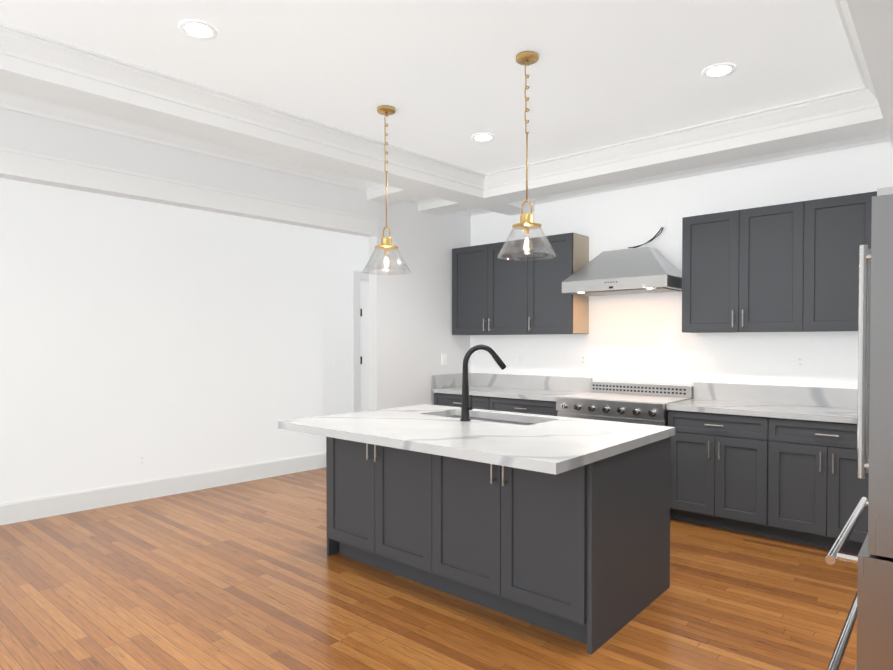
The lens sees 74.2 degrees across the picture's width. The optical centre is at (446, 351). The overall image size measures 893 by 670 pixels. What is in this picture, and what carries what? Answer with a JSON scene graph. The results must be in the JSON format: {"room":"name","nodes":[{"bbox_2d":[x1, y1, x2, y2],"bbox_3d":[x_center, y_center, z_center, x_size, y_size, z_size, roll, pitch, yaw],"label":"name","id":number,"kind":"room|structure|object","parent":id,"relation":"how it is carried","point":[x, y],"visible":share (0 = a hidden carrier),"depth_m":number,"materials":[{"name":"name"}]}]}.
{"room":"kitchen","nodes":[
{"label":"kitchen","id":0,"kind":"room"},
{"bbox_2d":[0,108,470,503],"bbox_3d":[-2.933,-0.168,5.514,3.608,2.940,8.882,1,1,41],"label":"wall","id":1,"kind":"structure","parent":0,"point":[170,339],"depth_m":5.34,"materials":[{"name":"white paint"}]},
{"bbox_2d":[137,453,145,467],"bbox_3d":[-2.687,0.957,5.205,0.008,0.116,0.072,1,1,44],"label":"electrical outlet","id":2,"kind":"object","parent":1,"relation":"attached to","point":[141,460],"visible":1,"depth_m":5.20,"materials":[{"name":"white plastic"}]},
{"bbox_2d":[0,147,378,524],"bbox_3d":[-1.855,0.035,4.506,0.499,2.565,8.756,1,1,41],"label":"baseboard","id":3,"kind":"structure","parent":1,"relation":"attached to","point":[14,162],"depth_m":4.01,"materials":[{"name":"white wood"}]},
{"bbox_2d":[353,271,368,411],"bbox_3d":[-0.761,0.166,7.226,0.161,2.220,1.000,1,1,44],"label":"door frame","id":4,"kind":"structure","parent":1,"relation":"attached to","point":[358,276],"depth_m":6.92,"materials":[{"name":"white wood"}]},
{"bbox_2d":[441,354,446,364],"bbox_3d":[-0.025,0.080,6.312,0.008,0.116,0.072,1,1,44],"label":"electrical outlet","id":5,"kind":"object","parent":1,"relation":"attached to","point":[443,359],"visible":1,"depth_m":6.31,"materials":[{"name":"white plastic"}]},
{"bbox_2d":[0,467,857,669],"bbox_3d":[-1.361,1.339,4.772,9.780,0.050,10.000,1,1,41],"label":"floor","id":6,"kind":"structure","parent":0,"point":[249,575],"depth_m":3.13,"materials":[{"name":"brown wood"}]},
{"bbox_2d":[278,404,674,654],"bbox_3d":[0.135,0.879,3.467,1.920,0.910,1.320,1,1,41],"label":"kitchen island","id":7,"kind":"object","parent":6,"relation":"on","point":[559,525],"visible":1,"depth_m":3.03,"materials":[{"name":"grey wood"}]},
{"bbox_2d":[460,344,505,420],"bbox_3d":[0.229,0.187,3.675,0.162,0.466,0.298,1,1,41],"label":"island faucet","id":8,"kind":"object","parent":7,"relation":"on","point":[465,409],"visible":1,"depth_m":3.61,"materials":[{"name":"black metal"}]},
{"bbox_2d":[432,373,591,415],"bbox_3d":[0.619,0.772,5.893,1.484,1.050,0.660,1,1,41],"label":"base cabinet","id":9,"kind":"object","parent":6,"relation":"on","point":[531,394],"visible":0.19,"depth_m":5.88,"materials":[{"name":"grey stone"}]},
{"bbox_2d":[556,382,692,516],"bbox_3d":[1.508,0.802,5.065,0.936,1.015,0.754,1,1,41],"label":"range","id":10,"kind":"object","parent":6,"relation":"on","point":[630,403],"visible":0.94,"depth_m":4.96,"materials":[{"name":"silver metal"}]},
{"bbox_2d":[666,402,737,528],"bbox_3d":[2.069,0.880,4.671,0.416,0.870,0.627,1,1,41],"label":"base cabinet","id":11,"kind":"object","parent":6,"relation":"on","point":[698,444],"depth_m":4.43,"materials":[{"name":"grey wood"}]},
{"bbox_2d":[726,406,801,539],"bbox_3d":[2.311,0.884,4.463,0.486,0.870,0.627,1,1,41],"label":"base cabinet","id":12,"kind":"object","parent":6,"relation":"on","point":[775,462],"depth_m":4.18,"materials":[{"name":"grey wood"}]},
{"bbox_2d":[782,410,853,551],"bbox_3d":[2.574,0.887,4.238,0.486,0.870,0.627,1,1,41],"label":"base cabinet","id":13,"kind":"object","parent":6,"relation":"on","point":[811,439],"depth_m":3.95,"materials":[{"name":"grey wood"}]},
{"bbox_2d":[842,410,868,554],"bbox_3d":[2.813,0.890,4.032,0.410,0.870,0.627,1,1,41],"label":"base cabinet","id":14,"kind":"object","parent":6,"relation":"on","point":[854,488],"depth_m":3.80,"materials":[{"name":"grey wood"}]},
{"bbox_2d":[825,186,892,669],"bbox_3d":[1.679,0.463,1.693,0.893,1.795,0.910,1,1,41],"label":"fridge","id":15,"kind":"object","parent":6,"relation":"on","point":[871,611],"visible":1,"depth_m":1.56,"materials":[{"name":"silver metal"}]},
{"bbox_2d":[0,0,892,215],"bbox_3d":[-1.361,-1.561,4.728,9.780,0.290,10.000,1,1,41],"label":"ceiling","id":16,"kind":"structure","parent":0,"point":[622,94],"depth_m":3.44,"materials":[{"name":"white paint"}]},
{"bbox_2d":[179,20,217,39],"bbox_3d":[-1.214,-1.572,2.888,0.176,0.009,0.176,1,1,41],"label":"recessed light","id":17,"kind":"object","parent":16,"relation":"in","point":[198,29],"visible":1,"depth_m":2.88,"materials":[{"name":"white plastic"}]},
{"bbox_2d":[362,105,410,274],"bbox_3d":[-0.395,-1.058,3.880,0.320,1.070,0.320,1,1,41],"label":"pendant light","id":18,"kind":"object","parent":16,"relation":"hanging from","point":[386,246],"visible":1,"depth_m":3.87,"materials":[{"name":"clear glass"}]},
{"bbox_2d":[471,133,494,141],"bbox_3d":[0.274,-1.595,4.404,0.176,0.009,0.176,1,1,41],"label":"recessed light","id":19,"kind":"object","parent":16,"relation":"in","point":[483,137],"visible":0.94,"depth_m":4.40,"materials":[{"name":"white plastic"}]},
{"bbox_2d":[497,51,556,260],"bbox_3d":[0.432,-1.047,3.169,0.320,1.070,0.320,1,1,41],"label":"pendant light","id":20,"kind":"object","parent":16,"relation":"hanging from","point":[527,224],"visible":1,"depth_m":3.15,"materials":[{"name":"clear glass"}]},
{"bbox_2d":[702,63,735,77],"bbox_3d":[1.533,-1.579,3.323,0.176,0.009,0.176,1,1,41],"label":"recessed light","id":21,"kind":"object","parent":16,"relation":"in","point":[720,70],"visible":1,"depth_m":3.31,"materials":[{"name":"white plastic"}]},
{"bbox_2d":[471,141,892,388],"bbox_3d":[2.066,-0.162,5.155,4.870,2.940,0.120,1,1,41],"label":"wall","id":22,"kind":"structure","parent":0,"point":[643,338],"depth_m":5.14,"materials":[{"name":"white paint"}]},
{"bbox_2d":[452,233,588,334],"bbox_3d":[0.702,-0.640,5.999,1.443,0.930,0.360,1,1,41],"label":"upper cabinet","id":23,"kind":"object","parent":22,"relation":"attached to","point":[492,294],"visible":0.98,"depth_m":5.81,"materials":[{"name":"grey wood"}]},
{"bbox_2d":[580,354,586,365],"bbox_3d":[1.322,0.079,5.712,0.072,0.116,0.008,1,1,41],"label":"electrical outlet","id":24,"kind":"object","parent":22,"relation":"attached to","point":[583,359],"visible":1,"depth_m":5.71,"materials":[{"name":"white plastic"}]},
{"bbox_2d":[562,247,681,295],"bbox_3d":[1.553,-0.714,5.153,0.937,0.397,0.529,1,1,41],"label":"range hood","id":25,"kind":"object","parent":22,"relation":"attached to","point":[640,270],"visible":1,"depth_m":5.03,"materials":[{"name":"silver metal"}]},
{"bbox_2d":[657,217,666,231],"bbox_3d":[1.899,-1.123,5.199,0.080,0.120,0.006,1,1,41],"label":"outlet","id":26,"kind":"object","parent":22,"relation":"attached to","point":[662,222],"visible":0.97,"depth_m":5.19,"materials":[{"name":"white plastic"}]},
{"bbox_2d":[628,227,663,247],"bbox_3d":[1.762,-1.013,5.237,0.288,0.169,0.119,1,1,41],"label":"cord","id":27,"kind":"object","parent":26,"relation":"attached to","point":[653,238],"visible":0.98,"depth_m":5.18,"materials":[{"name":"black plastic"}]},
{"bbox_2d":[682,208,749,332],"bbox_3d":[2.196,-0.621,4.737,0.493,0.930,0.327,1,1,41],"label":"upper cabinet","id":28,"kind":"object","parent":22,"relation":"attached to","point":[715,246],"depth_m":4.61,"materials":[{"name":"grey wood"}]},
{"bbox_2d":[750,199,817,331],"bbox_3d":[2.495,-0.617,4.481,0.558,0.930,0.327,1,1,41],"label":"upper cabinet","id":29,"kind":"object","parent":22,"relation":"attached to","point":[791,267],"depth_m":4.31,"materials":[{"name":"grey wood"}]},
{"bbox_2d":[795,354,805,369],"bbox_3d":[2.710,0.078,4.519,0.072,0.116,0.008,1,1,41],"label":"electrical outlet","id":30,"kind":"object","parent":22,"relation":"attached to","point":[800,361],"visible":1,"depth_m":4.52,"materials":[{"name":"white plastic"}]},
{"bbox_2d":[814,191,876,331],"bbox_3d":[2.793,-0.613,4.224,0.493,0.930,0.327,1,1,41],"label":"upper cabinet","id":31,"kind":"object","parent":22,"relation":"attached to","point":[844,222],"depth_m":4.08,"materials":[{"name":"grey wood"}]}
]}

